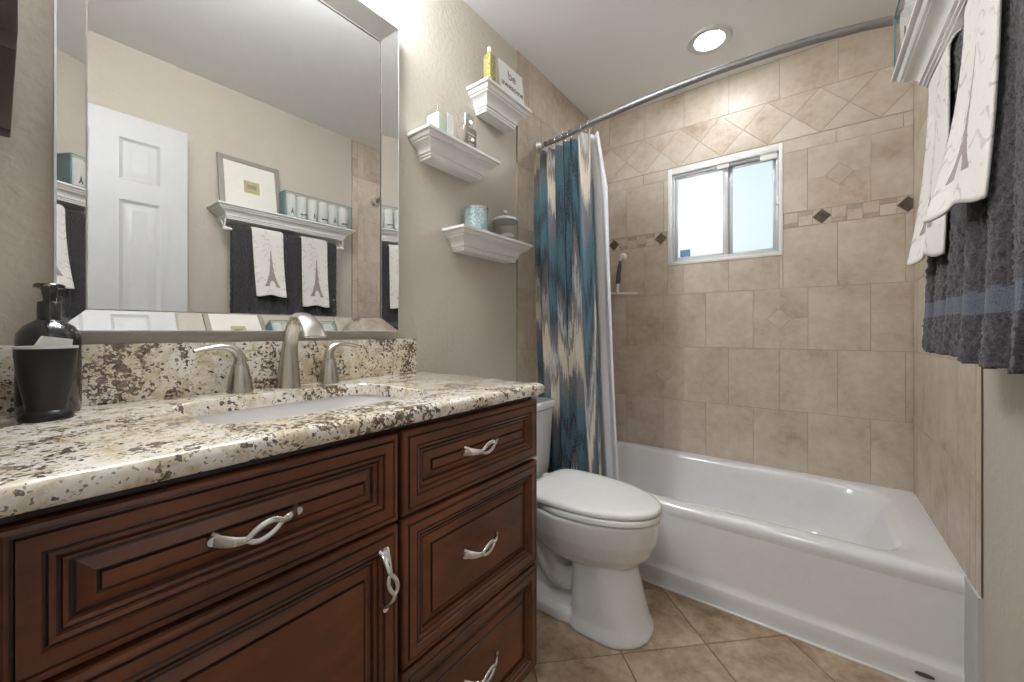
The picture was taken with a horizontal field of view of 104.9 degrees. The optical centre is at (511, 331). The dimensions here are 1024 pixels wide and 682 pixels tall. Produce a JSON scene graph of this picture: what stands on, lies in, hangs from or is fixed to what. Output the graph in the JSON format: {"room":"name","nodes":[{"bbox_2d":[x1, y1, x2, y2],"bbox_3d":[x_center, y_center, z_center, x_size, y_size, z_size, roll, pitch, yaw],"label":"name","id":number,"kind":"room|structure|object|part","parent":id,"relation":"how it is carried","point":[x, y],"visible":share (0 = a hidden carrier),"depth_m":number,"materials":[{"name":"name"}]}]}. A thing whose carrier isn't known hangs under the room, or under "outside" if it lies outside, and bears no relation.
{"room":"bathroom","nodes":[
{"label":"bathroom","id":0,"kind":"room"},
{"bbox_2d":[0,0,515,380],"bbox_3d":[-0.532,-0.198,1.315,0.120,2.500,1.669,0,0,37],"label":"wall","id":1,"kind":"structure","parent":0,"point":[459,310],"depth_m":1.47,"materials":[{"name":"beige paint"}]},
{"bbox_2d":[0,339,415,414],"bbox_3d":[-0.636,0.086,1.061,0.020,0.122,0.935,0,0,37],"label":"backsplash","id":2,"kind":"structure","parent":1,"relation":"attached to","point":[125,372],"depth_m":0.91,"materials":[{"name":"beige stone"}]},
{"bbox_2d":[53,0,398,331],"bbox_3d":[-0.635,-0.520,1.055,0.030,1.041,0.775,0,0,37],"label":"framed mirror","id":3,"kind":"object","parent":1,"relation":"attached to","point":[219,165],"visible":0.89,"depth_m":0.96,"materials":[{"name":"mirror"}]},
{"bbox_2d":[407,123,500,182],"bbox_3d":[-0.213,-0.674,1.536,0.120,0.081,0.390,0,0,37],"label":"wall shelf","id":4,"kind":"object","parent":1,"relation":"attached to","point":[435,147],"visible":1,"depth_m":1.48,"materials":[{"name":"white wood"}]},
{"bbox_2d":[427,111,453,134],"bbox_3d":[-0.267,-0.757,1.444,0.075,0.085,0.075,0,0,37],"label":"glass candle","id":5,"kind":"object","parent":4,"relation":"on","point":[438,119],"visible":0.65,"depth_m":1.42,"materials":[{"name":"glass"}]},
{"bbox_2d":[457,112,475,147],"bbox_3d":[-0.182,-0.791,1.576,0.049,0.152,0.074,0,0,37],"label":"perfume bottle","id":6,"kind":"object","parent":4,"relation":"on","point":[466,133],"visible":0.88,"depth_m":1.56,"materials":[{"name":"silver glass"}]},
{"bbox_2d":[442,224,532,263],"bbox_3d":[-0.089,-0.365,1.698,0.120,0.084,0.461,0,0,37],"label":"wall shelf","id":7,"kind":"object","parent":1,"relation":"attached to","point":[465,239],"visible":1,"depth_m":1.63,"materials":[{"name":"white wood"}]},
{"bbox_2d":[464,205,488,230],"bbox_3d":[-0.145,-0.454,1.608,0.101,0.094,0.101,0,0,37],"label":"candle jar","id":8,"kind":"object","parent":7,"relation":"on","point":[474,215],"visible":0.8,"depth_m":1.56,"materials":[{"name":"blue glass"}]},
{"bbox_2d":[466,76,531,133],"bbox_3d":[-0.049,-0.986,1.750,0.120,0.095,0.315,0,0,37],"label":"wall shelf","id":9,"kind":"object","parent":1,"relation":"attached to","point":[492,103],"visible":1,"depth_m":1.70,"materials":[{"name":"white wood"}]},
{"bbox_2d":[484,47,494,80],"bbox_3d":[-0.096,-1.120,1.673,0.038,0.174,0.038,0,0,37],"label":"oil bottle","id":10,"kind":"object","parent":9,"relation":"on","point":[489,59],"visible":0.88,"depth_m":1.66,"materials":[{"name":"yellow glass"}]},
{"bbox_2d":[498,58,523,103],"bbox_3d":[-0.001,-1.117,1.792,0.026,0.168,0.172,0,0,37],"label":"plaque","id":11,"kind":"object","parent":9,"relation":"on","point":[509,79],"visible":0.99,"depth_m":1.78,"materials":[{"name":"white wood"}]},
{"bbox_2d":[491,210,518,225],"bbox_3d":[-0.030,-0.475,1.769,0.126,0.137,0.126,0,0,37],"label":"lid","id":12,"kind":"object","parent":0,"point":[504,220],"visible":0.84,"depth_m":1.76,"materials":[{"name":"white"}]},
{"bbox_2d":[516,50,593,396],"bbox_3d":[0.239,-0.198,2.319,0.128,2.500,0.867,0,0,37],"label":"tiled wall","id":13,"kind":"structure","parent":0,"point":[553,113],"depth_m":2.03,"materials":[{"name":"tile"}]},
{"bbox_2d":[535,14,899,153],"bbox_3d":[0.712,-0.978,1.599,1.505,0.072,0.150,0,0,37],"label":"curtain rod","id":14,"kind":"object","parent":13,"relation":"attached to","point":[885,21],"visible":0.8,"depth_m":1.43,"materials":[{"name":"metal"}]},
{"bbox_2d":[534,127,600,474],"bbox_3d":[0.261,0.009,1.897,0.437,1.905,0.137,0,0,45],"label":"shower curtain","id":15,"kind":"object","parent":14,"relation":"hanging from","point":[566,320],"visible":0.83,"depth_m":1.87,"materials":[{"name":"fabric"}]},
{"bbox_2d":[590,131,618,479],"bbox_3d":[0.342,-0.045,1.938,0.394,1.795,0.071,0,0,37],"label":"curtain liner","id":16,"kind":"object","parent":14,"relation":"hanging from","point":[608,437],"visible":0.18,"depth_m":1.86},
{"bbox_2d":[463,0,904,119],"bbox_3d":[0.225,-1.436,0.478,2.700,0.100,4.033,0,0,37],"label":"ceiling","id":17,"kind":"structure","parent":0,"point":[603,56],"depth_m":1.83,"materials":[{"name":"paint"}]},
{"bbox_2d":[687,24,732,54],"bbox_3d":[0.937,-1.383,1.870,0.194,0.009,0.194,0,0,37],"label":"recessed light","id":18,"kind":"object","parent":17,"relation":"in","point":[712,38],"visible":1,"depth_m":1.86,"materials":[{"name":"white"}]},
{"bbox_2d":[695,31,723,48],"bbox_3d":[0.937,-1.385,1.870,0.122,0.001,0.122,0,0,37],"label":"diffuser","id":19,"kind":"object","parent":18,"relation":"attached to","point":[707,39],"depth_m":1.87,"materials":[{"name":"white"}]},
{"bbox_2d":[523,580,905,681],"bbox_3d":[0.225,1.102,0.478,2.700,0.100,4.033,0,0,37],"label":"floor","id":20,"kind":"structure","parent":0,"point":[691,640],"depth_m":1.28,"materials":[{"name":"tile"}]},
{"bbox_2d":[0,396,536,681],"bbox_3d":[-0.411,0.616,0.904,0.564,0.873,0.951,0,0,37],"label":"vanity cabinet","id":21,"kind":"object","parent":20,"relation":"on","point":[406,553],"visible":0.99,"depth_m":0.61,"materials":[{"name":"wood"}]},
{"bbox_3d":[-0.365,0.277,0.570,0.021,0.167,0.470,0,0,37],"label":"drawer","id":22,"kind":"part","parent":21,"relation":"part of","materials":[{"name":"brown wood"}]},
{"bbox_3d":[-0.365,0.662,0.570,0.021,0.590,0.470,0,0,37],"label":"door","id":23,"kind":"part","parent":21,"relation":"part of","materials":[{"name":"brown wood"}]},
{"bbox_3d":[-0.351,0.273,0.551,0.038,0.032,0.123,0,0,37],"label":"handle","id":24,"kind":"part","parent":21,"relation":"part of","materials":[{"name":"silver metal"}]},
{"bbox_2d":[0,339,544,517],"bbox_3d":[-0.417,0.102,0.912,0.550,0.153,0.965,0,0,37],"label":"countertop","id":25,"kind":"structure","parent":21,"relation":"on","point":[134,426],"depth_m":0.72,"materials":[{"name":"beige stone"}]},
{"bbox_2d":[12,345,78,422],"bbox_3d":[-0.781,0.086,0.661,0.073,0.123,0.073,0,0,37],"label":"tumbler","id":26,"kind":"object","parent":25,"relation":"on","point":[45,376],"visible":0.99,"depth_m":0.64,"materials":[{"name":"black ceramic"}]},
{"bbox_2d":[33,336,72,346],"bbox_3d":[-0.774,0.054,0.663,0.018,0.095,0.044,0,0,37],"label":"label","id":27,"kind":"object","parent":26,"relation":"in","point":[43,341],"visible":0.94,"depth_m":0.66,"materials":[{"name":"white paper"}]},
{"bbox_2d":[14,283,81,415],"bbox_3d":[-0.837,0.030,0.712,0.081,0.234,0.080,0,0,37],"label":"soap dispenser","id":28,"kind":"object","parent":25,"relation":"on","point":[48,322],"visible":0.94,"depth_m":0.70,"materials":[{"name":"black glass"}]},
{"bbox_2d":[192,313,358,393],"bbox_3d":[-0.541,0.050,1.002,0.180,0.197,0.402,0,0,37],"label":"faucet","id":29,"kind":"object","parent":25,"relation":"on","point":[288,375],"visible":1,"depth_m":1.01,"materials":[{"name":"silver metal"}]},
{"bbox_3d":[-0.681,0.053,0.922,0.029,0.048,0.105,0,0,37],"label":"lever","id":30,"kind":"part","parent":29,"relation":"part of","materials":[{"name":"silver metal"}]},
{"bbox_3d":[-0.541,0.050,1.002,0.180,0.197,0.059,0,0,37],"label":"spout","id":31,"kind":"part","parent":29,"relation":"part of","materials":[{"name":"silver metal"}]},
{"bbox_3d":[-0.501,0.053,1.157,0.029,0.048,0.106,0,0,37],"label":"lever","id":32,"kind":"part","parent":29,"relation":"part of","materials":[{"name":"silver metal"}]},
{"bbox_2d":[191,394,398,423],"bbox_3d":[-0.438,0.250,0.872,0.369,0.142,0.497,0,0,37],"label":"sink","id":33,"kind":"object","parent":25,"relation":"in","point":[265,413],"visible":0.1,"depth_m":0.98,"materials":[{"name":"ceramic"}]},
{"bbox_3d":[-0.225,0.454,0.715,0.038,0.123,0.027,0,0,37],"label":"handle","id":34,"kind":"part","parent":21,"relation":"part of","materials":[{"name":"silver metal"}]},
{"bbox_3d":[-0.075,0.512,0.950,0.021,0.290,0.466,0,0,37],"label":"drawer","id":35,"kind":"part","parent":21,"relation":"part of","materials":[{"name":"brown wood"}]},
{"bbox_3d":[-0.075,0.277,0.950,0.021,0.166,0.466,0,0,37],"label":"drawer","id":36,"kind":"part","parent":21,"relation":"part of","materials":[{"name":"brown wood"}]},
{"bbox_3d":[-0.075,0.811,0.950,0.021,0.292,0.466,0,0,37],"label":"drawer","id":37,"kind":"part","parent":21,"relation":"part of","materials":[{"name":"brown wood"}]},
{"bbox_3d":[-0.065,0.269,0.926,0.038,0.032,0.123,0,0,37],"label":"handle","id":38,"kind":"part","parent":21,"relation":"part of","materials":[{"name":"silver metal"}]},
{"bbox_3d":[-0.065,0.503,0.926,0.038,0.032,0.123,0,0,37],"label":"handle","id":39,"kind":"part","parent":21,"relation":"part of","materials":[{"name":"silver metal"}]},
{"bbox_3d":[-0.065,0.799,0.926,0.038,0.032,0.123,0,0,37],"label":"handle","id":40,"kind":"part","parent":21,"relation":"part of","materials":[{"name":"silver metal"}]},
{"bbox_2d":[532,396,661,649],"bbox_3d":[0.208,0.683,1.560,0.744,0.738,0.444,0,0,37],"label":"toilet","id":41,"kind":"object","parent":20,"relation":"on","point":[595,531],"visible":0.66,"depth_m":1.36,"materials":[{"name":"white glazed porcelain"}]},
{"bbox_3d":[-0.003,0.500,1.722,0.196,0.307,0.424,0,0,37],"label":"tank","id":42,"kind":"part","parent":41,"relation":"part of","materials":[{"name":"white ceramic"}]},
{"bbox_3d":[-0.002,0.332,1.721,0.214,0.035,0.444,0,0,37],"label":"tank lid","id":43,"kind":"part","parent":41,"relation":"part of","materials":[{"name":"white ceramic"}]},
{"bbox_3d":[0.223,0.850,1.550,0.696,0.405,0.355,0,0,37],"label":"bowl","id":44,"kind":"part","parent":41,"relation":"part of","materials":[{"name":"white ceramic"}]},
{"bbox_3d":[0.309,0.634,1.483,0.490,0.028,0.356,0,0,37],"label":"seat","id":45,"kind":"part","parent":41,"relation":"part of","materials":[{"name":"plastic"}]},
{"bbox_3d":[0.313,0.608,1.481,0.482,0.024,0.352,0,0,37],"label":"lid","id":46,"kind":"part","parent":41,"relation":"part of","materials":[{"name":"plastic"}]},
{"bbox_2d":[617,440,966,681],"bbox_3d":[0.916,0.874,1.861,1.503,0.356,0.754,0,0,37],"label":"bathtub","id":47,"kind":"object","parent":20,"relation":"on","point":[861,573],"visible":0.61,"depth_m":1.43,"materials":[{"name":"ceramic"}]},
{"bbox_2d":[594,24,913,491],"bbox_3d":[1.178,-0.173,2.212,1.710,2.650,0.122,0,0,37],"label":"wall","id":48,"kind":"structure","parent":0,"point":[801,359],"depth_m":1.97,"materials":[{"name":"tile"}]},
{"bbox_2d":[619,253,626,260],"bbox_3d":[0.690,-0.471,2.480,0.052,0.057,0.046,0,0,37],"label":"hook","id":49,"kind":"object","parent":48,"relation":"attached to","point":[623,256],"visible":1,"depth_m":2.48,"materials":[{"name":"beige plastic"}]},
{"bbox_2d":[611,261,637,294],"bbox_3d":[0.669,-0.338,2.485,0.251,0.229,0.032,0,0,37],"label":"squeegee","id":50,"kind":"object","parent":48,"relation":"attached to","point":[618,274],"visible":0.98,"depth_m":2.47,"materials":[{"name":"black plastic"}]},
{"bbox_3d":[0.670,-0.241,2.487,0.251,0.036,0.012,0,0,37],"label":"blade","id":51,"kind":"part","parent":50,"relation":"part of","materials":[{"name":"beige plastic"}]},
{"bbox_2d":[668,143,782,265],"bbox_3d":[1.168,-0.672,2.189,0.563,0.568,0.079,0,0,37],"label":"window","id":52,"kind":"structure","parent":48,"relation":"in","point":[730,207],"depth_m":2.16,"materials":[{"name":"glass"}]},
{"bbox_3d":[1.074,-0.664,2.248,0.234,0.456,0.004,0,0,37],"label":"pane","id":53,"kind":"part","parent":52,"relation":"part of","materials":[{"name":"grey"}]},
{"bbox_3d":[1.079,-0.664,2.244,0.276,0.484,0.016,0,0,37],"label":"sash","id":54,"kind":"part","parent":52,"relation":"part of","materials":[{"name":"glass"}]},
{"bbox_3d":[1.282,-0.664,2.112,0.229,0.484,0.016,0,0,37],"label":"sash","id":55,"kind":"part","parent":52,"relation":"part of","materials":[{"name":"glass"}]},
{"bbox_3d":[1.287,-0.664,2.108,0.183,0.456,0.004,0,0,37],"label":"pane","id":56,"kind":"part","parent":52,"relation":"part of","materials":[{"name":"blue"}]},
{"bbox_2d":[914,80,982,598],"bbox_3d":[1.536,-0.198,1.330,0.130,2.500,0.867,0,0,37],"label":"tiled wall","id":57,"kind":"structure","parent":0,"point":[948,392],"depth_m":1.29,"materials":[{"name":"tile"}]},
{"bbox_2d":[964,577,983,681],"bbox_3d":[1.256,0.874,1.071,0.011,0.356,0.117,0,0,37],"label":"trim","id":58,"kind":"structure","parent":57,"relation":"attached to","point":[973,604],"depth_m":1.05,"materials":[{"name":"grey paint"}]},
{"bbox_2d":[957,0,1023,373],"bbox_3d":[0.749,-0.267,0.589,0.078,0.644,0.283,0,0,37],"label":"bath towel","id":59,"kind":"object","parent":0,"point":[992,316],"visible":0.75,"depth_m":0.57,"materials":[{"name":"grey fabric"}]},
{"bbox_2d":[923,0,1001,222],"bbox_3d":[0.755,-0.398,0.624,0.121,0.398,0.165,0,0,37],"label":"hand towel","id":60,"kind":"object","parent":59,"relation":"on","point":[964,175],"visible":0.99,"depth_m":0.62,"materials":[{"name":"white fabric"}]},
{"bbox_2d":[983,368,1023,681],"bbox_3d":[0.767,-0.198,0.323,0.120,2.500,1.669,0,0,37],"label":"wall","id":61,"kind":"structure","parent":0,"point":[1003,393],"depth_m":0.92,"materials":[{"name":"beige paint"}]},
{"bbox_2d":[891,0,967,89],"bbox_3d":[0.868,-0.619,0.706,0.184,0.134,0.776,0,0,37],"label":"towel shelf","id":62,"kind":"object","parent":61,"relation":"attached to","point":[932,24],"visible":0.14,"depth_m":0.87,"materials":[{"name":"white wood"}]},
{"bbox_2d":[894,0,899,67],"bbox_3d":[0.921,-0.760,0.855,0.083,0.148,0.422,0,0,37],"label":"gift box","id":63,"kind":"object","parent":62,"relation":"on","point":[895,16],"visible":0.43,"depth_m":1.04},
{"bbox_2d":[898,9,905,55],"bbox_3d":[1.021,-0.758,0.985,0.072,0.137,0.069,0,0,37],"label":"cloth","id":64,"kind":"object","parent":63,"relation":"in","point":[902,23],"visible":0.19,"depth_m":1.00,"materials":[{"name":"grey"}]},
{"bbox_2d":[904,0,910,35],"bbox_3d":[0.981,-0.758,0.934,0.072,0.137,0.062,0,0,37],"label":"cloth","id":65,"kind":"object","parent":63,"relation":"in","point":[907,2],"visible":0.12,"depth_m":0.94,"materials":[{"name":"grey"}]},
{"bbox_2d":[908,0,914,23],"bbox_3d":[0.941,-0.758,0.883,0.072,0.137,0.066,0,0,37],"label":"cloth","id":66,"kind":"object","parent":63,"relation":"in","point":[912,2],"visible":0.09,"depth_m":0.89,"materials":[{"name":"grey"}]},
{"bbox_2d":[922,25,966,356],"bbox_3d":[0.930,-0.270,0.824,0.072,0.638,0.312,0,0,37],"label":"bath towel","id":67,"kind":"object","parent":62,"relation":"hanging from","point":[944,282],"visible":0.34,"depth_m":0.77,"materials":[{"name":"grey fabric"}]},
{"bbox_2d":[906,28,961,264],"bbox_3d":[0.925,-0.375,0.833,0.108,0.443,0.162,0,0,37],"label":"hand towel","id":68,"kind":"object","parent":67,"relation":"on","point":[929,239],"visible":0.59,"depth_m":0.83,"materials":[{"name":"white fabric"}]},
{"bbox_3d":[-0.361,-0.198,0.191,1.755,2.500,0.110,0,0,37],"label":"wall","id":69,"kind":"structure","parent":0,"visible":0},
{"bbox_2d":[0,0,17,137],"bbox_3d":[-0.749,-0.608,0.574,0.410,0.520,0.026,0,0,37],"label":"wall picture","id":70,"kind":"object","parent":69,"relation":"attached to","point":[8,8],"visible":1,"depth_m":0.50,"materials":[{"name":"brown wood"}]}
]}

